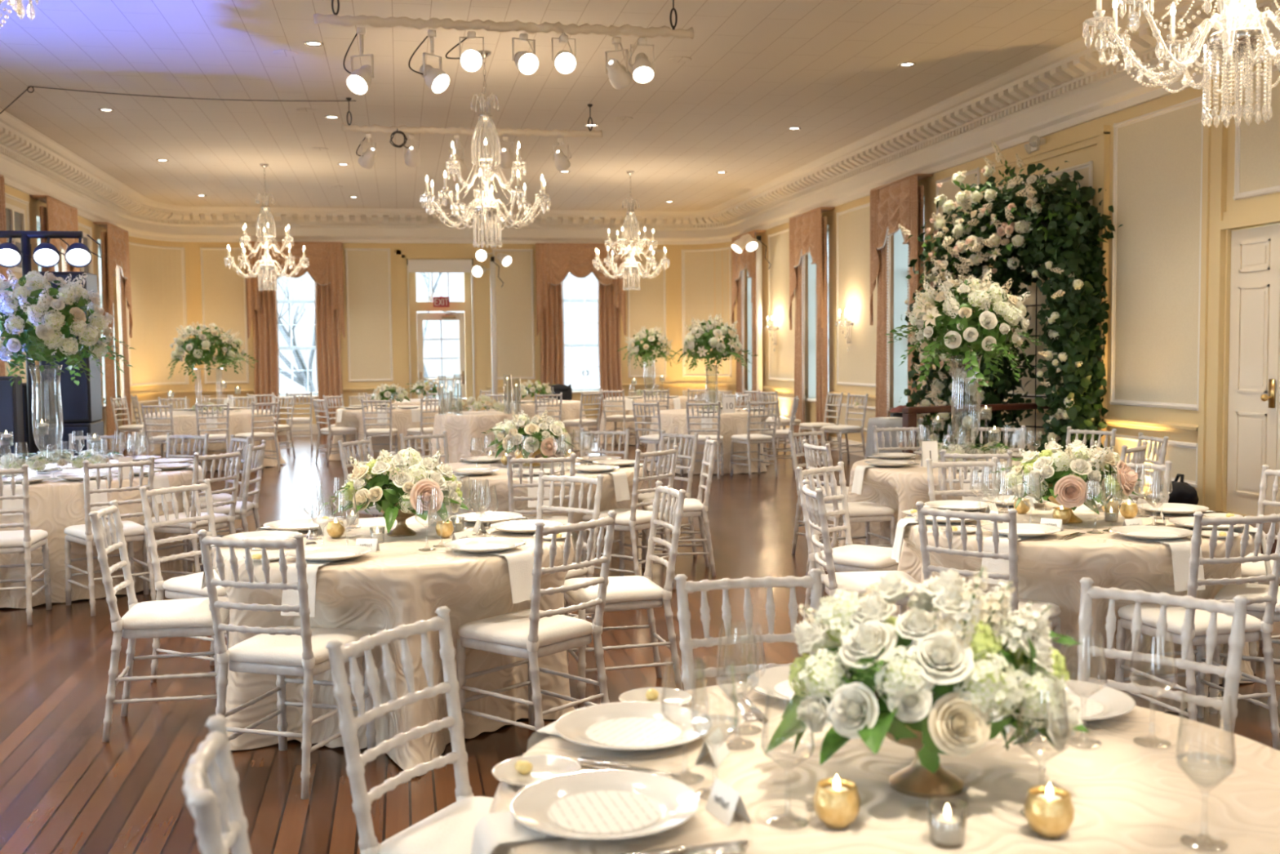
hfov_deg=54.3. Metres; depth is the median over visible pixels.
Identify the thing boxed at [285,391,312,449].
chair
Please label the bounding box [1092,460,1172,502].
chair
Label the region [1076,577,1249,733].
chair
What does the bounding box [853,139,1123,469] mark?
arch
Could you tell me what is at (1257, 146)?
trim
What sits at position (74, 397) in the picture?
grille
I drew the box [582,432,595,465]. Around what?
wine glass
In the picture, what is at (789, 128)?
recessed light
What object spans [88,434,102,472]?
candle stand
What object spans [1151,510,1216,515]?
napkin
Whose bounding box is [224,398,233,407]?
table card
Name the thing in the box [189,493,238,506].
cushion
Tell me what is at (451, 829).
cushion
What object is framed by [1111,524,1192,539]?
dinner plate
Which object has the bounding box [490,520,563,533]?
dinner plate
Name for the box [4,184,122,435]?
wall
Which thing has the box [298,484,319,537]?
wine glass
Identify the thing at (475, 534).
water glass
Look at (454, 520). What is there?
place card
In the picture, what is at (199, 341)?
flower arrangement
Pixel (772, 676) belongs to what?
dinner plate
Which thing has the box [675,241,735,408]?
wall
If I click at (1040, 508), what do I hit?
water glass
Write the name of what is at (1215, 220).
trim
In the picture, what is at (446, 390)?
ground
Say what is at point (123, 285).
drape
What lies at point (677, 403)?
napkin
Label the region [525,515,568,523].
cushion
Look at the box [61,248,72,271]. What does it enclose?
drape
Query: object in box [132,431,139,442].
trim
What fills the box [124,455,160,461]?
dinner plate
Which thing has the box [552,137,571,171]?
spot lamp
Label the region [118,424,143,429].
cushion
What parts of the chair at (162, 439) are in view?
post, rail, rail, leg, seat frame, post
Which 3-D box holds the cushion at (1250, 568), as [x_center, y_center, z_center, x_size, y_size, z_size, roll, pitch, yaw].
[2.996,0.669,6.105,0.412,0.055,0.424,-2,4,-20]
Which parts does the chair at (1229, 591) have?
leg, leg, seat frame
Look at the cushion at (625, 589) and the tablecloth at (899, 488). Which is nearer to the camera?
the cushion at (625, 589)
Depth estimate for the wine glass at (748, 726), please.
2.61 m
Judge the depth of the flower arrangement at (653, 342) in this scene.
20.96 m
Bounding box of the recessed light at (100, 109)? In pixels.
[97,108,114,111]
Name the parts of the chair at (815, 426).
leg, seat frame, leg, post, rail, rail, post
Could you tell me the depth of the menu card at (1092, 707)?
2.72 m
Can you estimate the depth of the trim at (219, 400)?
23.84 m
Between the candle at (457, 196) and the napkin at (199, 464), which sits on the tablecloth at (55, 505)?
the napkin at (199, 464)
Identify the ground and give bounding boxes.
[278,386,599,398]
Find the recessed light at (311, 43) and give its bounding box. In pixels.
[303,40,323,46]
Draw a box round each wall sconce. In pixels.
[764,315,779,351]
[835,309,853,351]
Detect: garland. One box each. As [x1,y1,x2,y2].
[0,448,124,470]
[633,389,664,395]
[920,440,1011,461]
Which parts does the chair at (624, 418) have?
post, rail, rail, leg, seat frame, post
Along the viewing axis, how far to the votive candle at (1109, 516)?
5.64 m
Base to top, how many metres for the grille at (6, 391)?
1.340 m
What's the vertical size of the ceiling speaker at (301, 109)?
0.009 m
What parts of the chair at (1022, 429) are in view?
post, rail, rail, post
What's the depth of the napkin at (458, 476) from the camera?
8.00 m
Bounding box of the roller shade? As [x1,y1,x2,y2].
[406,258,473,272]
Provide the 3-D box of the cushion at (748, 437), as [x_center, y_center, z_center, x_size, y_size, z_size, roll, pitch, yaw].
[1.380,0.124,15.269,0.424,0.055,0.412,-2,4,-24]
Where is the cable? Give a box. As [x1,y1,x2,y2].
[0,85,355,114]
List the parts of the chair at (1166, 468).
rail, rail, post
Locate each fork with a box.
[250,547,289,550]
[577,761,668,776]
[680,844,745,853]
[728,693,758,720]
[1063,532,1085,539]
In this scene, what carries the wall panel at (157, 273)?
attached to the wall at (135, 389)
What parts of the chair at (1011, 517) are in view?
post, rail, rail, rail, seat frame, post, leg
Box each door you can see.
[406,258,475,411]
[1226,223,1279,515]
[1275,327,1279,514]
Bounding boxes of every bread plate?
[243,551,287,561]
[313,515,343,520]
[492,754,582,786]
[533,532,572,540]
[618,687,692,706]
[901,509,917,515]
[940,525,976,533]
[1201,530,1240,538]
[1203,512,1243,517]
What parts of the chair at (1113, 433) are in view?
post, rail, post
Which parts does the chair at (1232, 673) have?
post, rail, rail, rail, post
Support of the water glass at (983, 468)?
on the tablecloth at (1051, 569)
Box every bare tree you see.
[276,271,316,392]
[301,272,441,398]
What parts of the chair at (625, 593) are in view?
leg, leg, seat frame, post, rail, rail, rail, rail, post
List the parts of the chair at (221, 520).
leg, leg, seat frame, post, rail, rail, rail, rail, post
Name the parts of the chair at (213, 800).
rail, post, post, rail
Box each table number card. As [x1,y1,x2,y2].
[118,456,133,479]
[427,488,449,526]
[722,396,734,413]
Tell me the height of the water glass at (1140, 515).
0.243 m
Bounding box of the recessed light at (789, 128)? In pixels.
[787,127,801,129]
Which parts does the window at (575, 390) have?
sill, blind rail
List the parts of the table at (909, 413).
post, handrail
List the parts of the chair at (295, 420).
leg, post, seat frame, rail, rail, post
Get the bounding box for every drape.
[0,298,5,376]
[39,205,48,271]
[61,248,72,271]
[100,231,117,449]
[115,239,132,444]
[252,281,279,433]
[315,282,343,429]
[540,283,564,398]
[598,281,622,416]
[736,269,744,408]
[751,238,756,408]
[793,252,804,442]
[816,216,828,445]
[875,229,890,417]
[907,185,924,418]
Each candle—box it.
[0,430,12,437]
[36,419,47,426]
[88,434,100,440]
[326,518,345,537]
[346,510,359,524]
[369,525,384,542]
[425,175,428,194]
[431,180,433,199]
[435,520,453,537]
[437,375,446,414]
[444,170,446,190]
[445,377,453,412]
[450,515,464,532]
[451,141,453,159]
[453,373,462,414]
[456,184,458,202]
[479,168,481,188]
[484,137,487,157]
[486,450,494,456]
[490,185,493,203]
[500,453,511,465]
[502,374,511,413]
[511,378,520,414]
[514,450,523,457]
[516,169,519,189]
[517,141,519,160]
[523,183,525,201]
[541,174,543,193]
[542,179,545,198]
[564,449,573,457]
[813,774,860,829]
[824,774,848,790]
[927,796,967,848]
[933,416,942,422]
[981,405,991,411]
[989,425,999,432]
[1013,497,1030,514]
[1024,782,1074,838]
[1036,782,1062,799]
[1052,505,1071,524]
[1096,0,1102,17]
[1102,498,1119,512]
[1104,506,1118,522]
[1112,0,1118,35]
[1120,500,1137,519]
[1169,3,1175,40]
[1250,0,1256,26]
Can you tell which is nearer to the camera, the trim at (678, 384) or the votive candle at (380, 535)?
the votive candle at (380, 535)
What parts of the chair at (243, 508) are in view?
leg, leg, seat frame, post, rail, rail, rail, rail, post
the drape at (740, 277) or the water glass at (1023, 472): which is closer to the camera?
the water glass at (1023, 472)
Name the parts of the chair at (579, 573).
post, rail, rail, seat frame, rail, post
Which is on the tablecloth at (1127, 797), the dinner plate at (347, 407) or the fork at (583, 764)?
the fork at (583, 764)
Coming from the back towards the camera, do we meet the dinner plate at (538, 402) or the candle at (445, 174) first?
the dinner plate at (538, 402)
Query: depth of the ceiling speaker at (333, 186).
20.52 m
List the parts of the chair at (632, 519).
leg, leg, seat frame, post, rail, rail, rail, rail, post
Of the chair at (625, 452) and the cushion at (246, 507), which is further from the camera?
the chair at (625, 452)
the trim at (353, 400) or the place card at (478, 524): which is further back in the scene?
the trim at (353, 400)
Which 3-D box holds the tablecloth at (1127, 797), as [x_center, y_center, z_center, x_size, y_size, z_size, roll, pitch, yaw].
[0.633,1.029,2.249,1.759,0.748,1.741,-1,4,-11]
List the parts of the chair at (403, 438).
post, rail, rail, post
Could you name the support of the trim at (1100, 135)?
attached to the wall at (1084, 155)
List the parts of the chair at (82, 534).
leg, post, seat frame, rail, rail, rail, rail, leg, post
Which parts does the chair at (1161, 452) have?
post, rail, rail, rail, rail, post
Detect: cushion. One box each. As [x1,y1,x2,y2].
[0,529,48,547]
[64,520,144,539]
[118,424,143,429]
[120,596,229,629]
[143,511,228,528]
[148,435,187,440]
[162,568,227,596]
[182,501,253,514]
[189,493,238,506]
[201,434,229,439]
[228,625,368,666]
[235,431,275,438]
[274,424,289,429]
[285,417,312,422]
[320,426,356,432]
[365,502,376,509]
[366,428,397,434]
[377,795,493,853]
[407,426,433,433]
[457,608,592,648]
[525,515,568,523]
[562,418,596,424]
[564,562,587,579]
[564,575,662,604]
[582,508,663,525]
[605,414,634,419]
[637,491,686,502]
[639,434,680,440]
[642,497,702,511]
[692,435,723,441]
[730,433,772,440]
[761,429,788,435]
[765,417,800,423]
[799,422,835,427]
[815,485,848,499]
[820,544,902,568]
[822,424,861,431]
[822,570,919,596]
[824,501,894,516]
[937,598,1061,620]
[1107,495,1150,504]
[1117,603,1261,635]
[1213,582,1279,612]
[1240,552,1273,577]
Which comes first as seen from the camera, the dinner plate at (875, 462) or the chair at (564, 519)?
the chair at (564, 519)
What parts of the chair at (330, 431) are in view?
post, rail, rail, post, seat frame, leg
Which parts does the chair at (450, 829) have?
post, rail, rail, rail, rail, post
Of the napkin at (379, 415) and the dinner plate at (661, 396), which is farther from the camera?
the dinner plate at (661, 396)
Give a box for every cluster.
[190,401,222,411]
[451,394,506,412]
[703,400,722,409]
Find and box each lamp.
[342,26,373,95]
[355,133,376,168]
[403,134,420,167]
[408,30,450,93]
[444,31,484,72]
[448,135,467,175]
[497,136,514,168]
[511,33,539,75]
[551,32,577,75]
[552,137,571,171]
[604,36,631,88]
[628,37,654,84]
[1023,135,1045,154]
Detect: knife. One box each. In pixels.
[577,756,680,776]
[620,840,750,853]
[737,692,768,721]
[1057,532,1079,538]
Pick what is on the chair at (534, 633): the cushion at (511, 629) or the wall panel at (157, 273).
the cushion at (511, 629)
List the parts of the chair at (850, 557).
post, rail, rail, rail, rail, post, seat frame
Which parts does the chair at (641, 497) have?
post, rail, rail, rail, rail, post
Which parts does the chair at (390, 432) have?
post, rail, rail, seat frame, post, leg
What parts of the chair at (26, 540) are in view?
rail, rail, rail, rail, seat frame, post, leg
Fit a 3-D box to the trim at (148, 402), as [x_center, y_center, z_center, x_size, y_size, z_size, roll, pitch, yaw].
[-8.907,-0.307,22.969,0.251,0.370,1.656,0,4,17]
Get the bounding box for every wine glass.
[44,444,60,479]
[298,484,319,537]
[311,494,333,539]
[343,483,360,528]
[415,494,437,551]
[471,480,490,529]
[477,485,497,537]
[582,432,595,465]
[660,659,709,781]
[723,623,766,732]
[760,689,814,826]
[969,468,989,498]
[997,475,1018,511]
[998,466,1009,511]
[1014,682,1070,816]
[1062,631,1107,748]
[1084,480,1106,533]
[1128,630,1177,747]
[1145,477,1167,525]
[1151,470,1172,519]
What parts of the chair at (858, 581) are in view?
rail, post, rail, rail, rail, post, seat frame, leg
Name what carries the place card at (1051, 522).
on the tablecloth at (1051, 569)
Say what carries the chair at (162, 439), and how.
on the floor
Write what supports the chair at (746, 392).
on the floor
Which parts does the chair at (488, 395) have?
rail, post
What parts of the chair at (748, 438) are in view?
leg, post, seat frame, leg, rail, rail, post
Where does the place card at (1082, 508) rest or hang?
on the tablecloth at (1051, 569)
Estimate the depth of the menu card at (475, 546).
5.04 m
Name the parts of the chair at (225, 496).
post, rail, rail, post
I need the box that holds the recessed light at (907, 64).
[897,62,915,66]
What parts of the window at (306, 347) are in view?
sill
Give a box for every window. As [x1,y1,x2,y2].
[35,214,57,271]
[97,238,121,408]
[275,274,318,398]
[561,272,599,393]
[746,266,762,394]
[804,224,829,403]
[889,195,924,410]
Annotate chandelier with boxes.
[0,0,39,26]
[223,163,309,290]
[420,50,551,248]
[592,170,669,290]
[1082,0,1279,127]
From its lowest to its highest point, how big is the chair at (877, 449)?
0.938 m
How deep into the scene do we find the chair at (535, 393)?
18.51 m
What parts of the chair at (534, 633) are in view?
leg, seat frame, leg, post, rail, rail, rail, rail, post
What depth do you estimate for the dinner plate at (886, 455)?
9.06 m
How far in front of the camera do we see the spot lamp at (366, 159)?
13.50 m
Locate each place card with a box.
[304,529,315,544]
[315,522,328,535]
[355,537,379,551]
[440,515,458,523]
[451,530,471,540]
[472,519,487,533]
[694,726,729,767]
[704,777,751,826]
[920,440,937,466]
[985,502,999,513]
[986,510,1003,523]
[990,706,1013,733]
[1029,498,1035,510]
[1040,517,1063,531]
[1075,503,1090,511]
[1122,517,1142,525]
[1159,511,1166,524]
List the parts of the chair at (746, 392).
rail, rail, post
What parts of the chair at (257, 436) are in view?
post, seat frame, rail, rail, post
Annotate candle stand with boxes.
[0,430,15,477]
[35,419,51,474]
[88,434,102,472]
[932,416,943,431]
[980,405,991,420]
[988,425,1001,466]
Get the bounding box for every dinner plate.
[1,475,50,483]
[57,472,107,479]
[111,467,161,475]
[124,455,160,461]
[144,462,193,469]
[154,457,193,463]
[181,408,200,410]
[199,411,222,413]
[222,530,297,539]
[262,518,334,531]
[286,544,372,561]
[342,406,365,408]
[348,404,370,406]
[373,406,395,409]
[374,403,395,405]
[397,406,420,408]
[444,537,524,552]
[452,467,498,475]
[454,511,522,524]
[460,456,501,462]
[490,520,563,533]
[510,400,528,403]
[510,768,700,839]
[512,468,559,475]
[529,400,550,403]
[554,701,711,750]
[575,464,619,471]
[576,455,621,462]
[592,459,635,466]
[625,396,644,398]
[661,395,679,397]
[695,409,717,413]
[742,408,767,410]
[746,664,797,701]
[864,459,912,466]
[871,452,917,458]
[911,511,973,523]
[913,450,921,454]
[924,499,990,511]
[946,466,992,471]
[981,522,1061,537]
[982,495,1047,506]
[1004,452,1039,457]
[1065,679,1135,720]
[1096,496,1136,506]
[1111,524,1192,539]
[1137,502,1208,514]
[1168,516,1244,529]
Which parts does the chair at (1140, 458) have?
post, rail, post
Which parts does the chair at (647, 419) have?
leg, post, rail, rail, post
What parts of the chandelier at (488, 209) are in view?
arm, arm, arm, arm, chain, arm, stem, arm, arm, arm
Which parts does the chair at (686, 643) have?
post, rail, rail, rail, post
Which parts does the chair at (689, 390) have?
post, rail, rail, post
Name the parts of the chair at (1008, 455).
post, rail, rail, rail, post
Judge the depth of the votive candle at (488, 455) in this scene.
9.25 m
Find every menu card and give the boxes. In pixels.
[248,536,285,539]
[277,524,319,528]
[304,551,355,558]
[459,543,509,549]
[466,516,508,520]
[504,525,536,529]
[774,679,800,697]
[925,515,964,519]
[937,504,978,507]
[996,499,1035,502]
[998,528,1044,533]
[1067,693,1104,717]
[1127,531,1177,536]
[1150,507,1193,511]
[1184,522,1229,526]
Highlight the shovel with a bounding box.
[582,369,588,387]
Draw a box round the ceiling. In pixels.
[0,0,1159,211]
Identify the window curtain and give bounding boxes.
[0,173,8,376]
[30,195,79,271]
[93,222,132,449]
[244,241,345,433]
[534,243,626,421]
[731,230,765,408]
[789,206,834,445]
[870,173,933,418]
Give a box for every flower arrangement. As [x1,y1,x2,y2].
[0,268,135,471]
[166,321,258,413]
[322,447,469,536]
[365,382,414,407]
[406,378,443,399]
[482,408,575,466]
[513,379,553,400]
[617,325,679,397]
[668,313,758,401]
[765,565,1088,798]
[884,268,1047,448]
[991,437,1142,523]
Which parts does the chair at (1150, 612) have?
leg, seat frame, post, leg, rail, rail, rail, rail, post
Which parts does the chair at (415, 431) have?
seat frame, post, rail, rail, post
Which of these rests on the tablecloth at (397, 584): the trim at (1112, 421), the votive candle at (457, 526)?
the votive candle at (457, 526)
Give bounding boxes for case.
[889,412,902,417]
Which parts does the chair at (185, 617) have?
rail, post, rail, rail, rail, post, seat frame, leg, leg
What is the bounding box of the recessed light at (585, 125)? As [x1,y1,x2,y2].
[584,124,598,126]
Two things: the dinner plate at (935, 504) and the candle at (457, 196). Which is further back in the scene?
the candle at (457, 196)
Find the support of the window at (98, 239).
in the wall at (33, 206)
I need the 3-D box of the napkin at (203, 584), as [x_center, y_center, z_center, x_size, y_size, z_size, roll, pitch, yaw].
[-1.683,0.577,5.276,0.325,0.182,0.140,-1,4,-11]
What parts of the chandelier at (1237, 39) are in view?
arm, arm, arm, arm, arm, stem, arm, arm, arm, arm, arm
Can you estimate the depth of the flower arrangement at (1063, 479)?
5.51 m
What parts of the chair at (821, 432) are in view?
post, rail, rail, rail, rail, post, seat frame, leg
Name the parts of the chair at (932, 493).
post, rail, rail, post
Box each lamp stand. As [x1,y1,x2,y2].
[0,231,101,457]
[471,249,511,401]
[731,233,771,406]
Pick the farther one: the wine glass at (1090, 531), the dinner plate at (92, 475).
the dinner plate at (92, 475)
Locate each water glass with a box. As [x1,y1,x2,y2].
[13,442,29,475]
[303,482,324,540]
[332,481,351,531]
[335,489,357,541]
[430,486,451,547]
[460,474,471,528]
[469,480,488,535]
[690,658,739,791]
[715,624,759,747]
[907,433,920,464]
[981,467,1000,502]
[994,461,1012,513]
[1017,618,1053,741]
[1020,471,1041,523]
[1036,506,1051,510]
[1100,474,1122,532]
[1133,464,1152,517]
[1143,471,1164,525]
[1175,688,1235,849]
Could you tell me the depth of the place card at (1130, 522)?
5.36 m
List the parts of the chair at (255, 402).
rail, post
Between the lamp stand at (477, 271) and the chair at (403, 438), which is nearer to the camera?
the chair at (403, 438)
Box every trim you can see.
[0,0,1279,244]
[0,192,30,382]
[77,222,93,273]
[106,439,125,451]
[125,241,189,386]
[129,390,194,397]
[130,398,190,422]
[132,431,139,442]
[193,389,253,394]
[200,247,248,383]
[204,397,249,409]
[277,423,319,435]
[342,386,397,391]
[344,248,393,382]
[348,395,381,406]
[395,248,485,410]
[486,385,533,390]
[492,248,535,379]
[497,392,533,400]
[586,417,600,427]
[622,382,676,387]
[626,249,666,377]
[628,391,666,395]
[676,382,735,386]
[680,246,732,377]
[682,390,732,408]
[762,386,805,393]
[765,423,1151,498]
[768,228,795,381]
[768,395,794,418]
[829,391,875,401]
[835,202,877,387]
[835,402,875,431]
[928,403,1198,435]
[935,167,980,393]
[979,124,1110,471]
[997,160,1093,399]
[1108,434,1198,488]
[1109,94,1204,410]
[1138,497,1277,554]
[1197,74,1279,511]
[1232,62,1279,200]
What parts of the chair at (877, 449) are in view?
post, rail, rail, post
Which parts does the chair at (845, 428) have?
leg, seat frame, post, rail, rail, post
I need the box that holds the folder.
[878,417,902,419]
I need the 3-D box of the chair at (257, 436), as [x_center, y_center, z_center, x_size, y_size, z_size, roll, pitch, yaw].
[-5.094,0.118,16.646,0.528,0.938,0.428,3,5,42]
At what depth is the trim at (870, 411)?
18.16 m
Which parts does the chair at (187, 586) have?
post, rail, rail, rail, rail, seat frame, post, leg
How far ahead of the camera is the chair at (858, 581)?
5.61 m
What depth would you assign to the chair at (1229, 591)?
5.24 m
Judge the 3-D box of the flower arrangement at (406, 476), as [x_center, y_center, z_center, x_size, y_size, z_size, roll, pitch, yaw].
[-1.057,0.277,5.508,0.602,0.390,0.589,0,4,4]
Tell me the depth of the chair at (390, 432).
17.01 m
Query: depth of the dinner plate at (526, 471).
8.11 m
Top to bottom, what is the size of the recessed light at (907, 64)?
0.010 m
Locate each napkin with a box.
[2,482,31,515]
[75,479,108,510]
[133,473,172,503]
[176,466,204,492]
[185,461,205,479]
[200,544,224,589]
[205,413,217,428]
[255,526,308,532]
[280,560,337,617]
[336,408,350,422]
[377,408,389,422]
[410,408,420,422]
[453,474,474,481]
[468,516,528,524]
[470,810,562,853]
[481,548,533,603]
[510,402,524,411]
[510,530,583,568]
[526,475,549,507]
[526,720,656,751]
[537,402,546,415]
[580,470,630,501]
[624,463,651,488]
[625,398,635,409]
[665,397,680,408]
[701,413,712,428]
[851,464,893,494]
[864,456,906,459]
[891,518,941,562]
[913,505,969,511]
[962,471,985,502]
[980,534,1029,586]
[1147,537,1205,591]
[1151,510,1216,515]
[1186,527,1271,575]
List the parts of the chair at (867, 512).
post, rail, rail, post, seat frame, leg, leg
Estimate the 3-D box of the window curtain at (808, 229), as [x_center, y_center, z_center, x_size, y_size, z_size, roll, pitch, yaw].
[2.683,-1.548,19.703,0.262,3.640,1.571,-1,4,-11]
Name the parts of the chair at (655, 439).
post, rail, rail, leg, post, seat frame, leg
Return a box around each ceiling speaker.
[273,49,297,56]
[296,107,316,111]
[311,147,328,151]
[328,185,342,187]
[614,116,633,120]
[668,56,691,62]
[737,188,750,191]
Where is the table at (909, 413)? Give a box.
[902,402,1050,453]
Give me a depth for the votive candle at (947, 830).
1.99 m
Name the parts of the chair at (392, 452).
post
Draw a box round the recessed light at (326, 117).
[324,115,339,119]
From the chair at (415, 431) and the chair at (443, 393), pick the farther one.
the chair at (443, 393)
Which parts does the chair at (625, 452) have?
post, rail, rail, post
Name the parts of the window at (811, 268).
sill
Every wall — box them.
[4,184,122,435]
[125,235,194,424]
[189,242,676,424]
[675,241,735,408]
[734,57,1279,515]
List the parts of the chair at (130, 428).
post, rail, rail, post, seat frame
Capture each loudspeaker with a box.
[0,376,25,459]
[22,382,41,457]
[36,271,102,423]
[37,420,104,455]
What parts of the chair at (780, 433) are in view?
seat frame, post, post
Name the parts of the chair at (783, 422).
post, rail, post, seat frame, leg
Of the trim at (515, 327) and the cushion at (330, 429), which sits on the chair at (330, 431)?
the cushion at (330, 429)
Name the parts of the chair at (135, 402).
post, post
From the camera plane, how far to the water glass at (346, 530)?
5.59 m
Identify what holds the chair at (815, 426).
on the floor
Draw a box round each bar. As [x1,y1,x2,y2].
[313,0,693,39]
[342,97,602,138]
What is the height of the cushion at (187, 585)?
0.055 m
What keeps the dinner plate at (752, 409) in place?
on the napkin
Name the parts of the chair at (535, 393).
post, rail, rail, post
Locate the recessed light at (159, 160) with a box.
[155,159,168,161]
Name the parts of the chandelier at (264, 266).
chain, arm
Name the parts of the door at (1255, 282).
handle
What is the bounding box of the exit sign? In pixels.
[433,296,449,306]
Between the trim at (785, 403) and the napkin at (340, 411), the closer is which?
the napkin at (340, 411)
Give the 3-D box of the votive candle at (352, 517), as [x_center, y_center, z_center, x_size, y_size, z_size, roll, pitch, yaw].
[-1.346,0.421,5.844,0.062,0.066,0.062,-1,4,-11]
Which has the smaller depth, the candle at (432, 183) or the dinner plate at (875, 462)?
the dinner plate at (875, 462)
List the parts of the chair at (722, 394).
rail, rail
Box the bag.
[1157,473,1199,504]
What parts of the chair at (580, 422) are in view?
seat frame, post, rail, rail, post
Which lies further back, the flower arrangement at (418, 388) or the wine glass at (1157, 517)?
the flower arrangement at (418, 388)
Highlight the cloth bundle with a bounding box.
[888,404,906,413]
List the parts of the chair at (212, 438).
post, seat frame, rail, rail, post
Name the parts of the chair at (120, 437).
post, rail, post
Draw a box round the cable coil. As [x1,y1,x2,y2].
[389,128,411,148]
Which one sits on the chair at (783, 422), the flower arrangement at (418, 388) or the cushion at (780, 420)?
the cushion at (780, 420)
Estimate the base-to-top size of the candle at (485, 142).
0.175 m
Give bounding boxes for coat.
[548,383,572,399]
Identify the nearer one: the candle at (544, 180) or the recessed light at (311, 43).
the recessed light at (311, 43)
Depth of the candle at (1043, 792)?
2.05 m
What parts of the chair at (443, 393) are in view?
post, rail, rail, post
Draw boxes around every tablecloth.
[0,459,201,608]
[137,409,286,471]
[213,515,575,776]
[328,405,444,462]
[379,398,473,412]
[414,457,643,577]
[429,410,528,463]
[485,400,594,452]
[488,681,1279,853]
[595,395,696,444]
[642,408,770,474]
[839,454,1042,547]
[889,501,1255,712]
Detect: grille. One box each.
[0,380,14,459]
[22,387,26,457]
[37,426,88,455]
[40,275,88,420]
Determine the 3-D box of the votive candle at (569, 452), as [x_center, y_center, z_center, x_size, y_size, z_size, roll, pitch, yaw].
[-0.509,0.207,9.017,0.078,0.087,0.078,-1,4,-11]
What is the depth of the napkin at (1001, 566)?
5.13 m
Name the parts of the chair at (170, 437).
post, rail, rail, post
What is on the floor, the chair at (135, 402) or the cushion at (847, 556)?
the chair at (135, 402)
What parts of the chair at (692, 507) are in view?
leg, leg, seat frame, post, rail, post, rail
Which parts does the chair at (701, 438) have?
post, rail, rail, seat frame, post, leg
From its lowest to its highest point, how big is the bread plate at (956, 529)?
0.026 m
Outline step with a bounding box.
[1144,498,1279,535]
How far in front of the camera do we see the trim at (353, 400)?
24.30 m
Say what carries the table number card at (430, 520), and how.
on the tablecloth at (397, 584)
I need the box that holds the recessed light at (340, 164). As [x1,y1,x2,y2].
[337,163,349,165]
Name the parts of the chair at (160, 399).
post, rail, rail, post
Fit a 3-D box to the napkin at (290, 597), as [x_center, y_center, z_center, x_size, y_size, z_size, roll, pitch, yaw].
[-1.230,0.603,4.785,0.140,0.182,0.325,0,4,16]
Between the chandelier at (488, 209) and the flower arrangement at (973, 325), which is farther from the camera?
the chandelier at (488, 209)
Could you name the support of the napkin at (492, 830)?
on the tablecloth at (1127, 797)
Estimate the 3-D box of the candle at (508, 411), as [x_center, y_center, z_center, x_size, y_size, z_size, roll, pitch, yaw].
[-1.706,-0.421,16.089,0.106,0.498,0.106,-1,4,-11]
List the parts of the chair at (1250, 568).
leg, seat frame, post, rail, rail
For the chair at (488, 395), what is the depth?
18.65 m
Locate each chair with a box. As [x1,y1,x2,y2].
[0,463,52,625]
[64,456,156,616]
[68,432,124,457]
[88,499,229,742]
[109,395,143,456]
[130,395,143,453]
[138,478,228,694]
[140,403,191,461]
[142,448,242,594]
[157,395,186,412]
[165,432,209,546]
[182,440,266,575]
[182,714,251,853]
[189,434,251,546]
[195,402,229,462]
[196,528,376,799]
[229,395,256,409]
[234,400,280,472]
[246,392,274,412]
[272,395,295,457]
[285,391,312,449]
[311,397,357,464]
[322,394,344,457]
[324,606,493,853]
[337,436,382,517]
[360,398,398,461]
[364,392,387,405]
[390,451,457,515]
[399,431,448,463]
[406,396,448,455]
[426,391,453,409]
[455,510,617,737]
[477,388,491,411]
[484,392,511,411]
[506,453,576,605]
[534,392,562,456]
[536,471,604,622]
[562,391,602,453]
[563,480,686,707]
[580,427,630,459]
[581,444,678,589]
[600,389,636,448]
[631,400,683,475]
[637,430,698,556]
[640,435,718,576]
[641,388,669,448]
[674,568,822,690]
[685,400,724,479]
[687,387,708,406]
[721,392,751,407]
[729,400,778,478]
[743,389,783,448]
[759,390,802,453]
[761,395,799,470]
[788,427,848,553]
[795,461,902,622]
[798,391,843,458]
[802,439,895,575]
[802,479,919,656]
[820,392,868,462]
[872,424,924,453]
[915,501,1062,672]
[925,457,999,501]
[940,448,1013,500]
[970,424,1025,452]
[1066,426,1116,472]
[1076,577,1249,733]
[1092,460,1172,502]
[1107,432,1168,504]
[1113,511,1279,751]
[1120,440,1147,503]
[1208,582,1279,713]
[1240,464,1279,673]
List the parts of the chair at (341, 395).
post, rail, rail, post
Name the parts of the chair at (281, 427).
post, rail, seat frame, rail, post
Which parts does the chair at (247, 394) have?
rail, post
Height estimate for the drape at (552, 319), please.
3.500 m
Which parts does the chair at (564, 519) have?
post, rail, rail, rail, rail, post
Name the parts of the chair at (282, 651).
post, rail, rail, rail, rail, leg, seat frame, post, leg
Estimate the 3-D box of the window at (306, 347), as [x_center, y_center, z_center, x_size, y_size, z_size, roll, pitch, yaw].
[-6.623,-1.940,24.159,1.120,2.745,0.430,-1,4,-11]
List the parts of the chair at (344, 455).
post, rail, rail, seat frame, post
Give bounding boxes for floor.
[0,427,1279,853]
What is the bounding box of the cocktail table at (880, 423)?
[864,417,923,458]

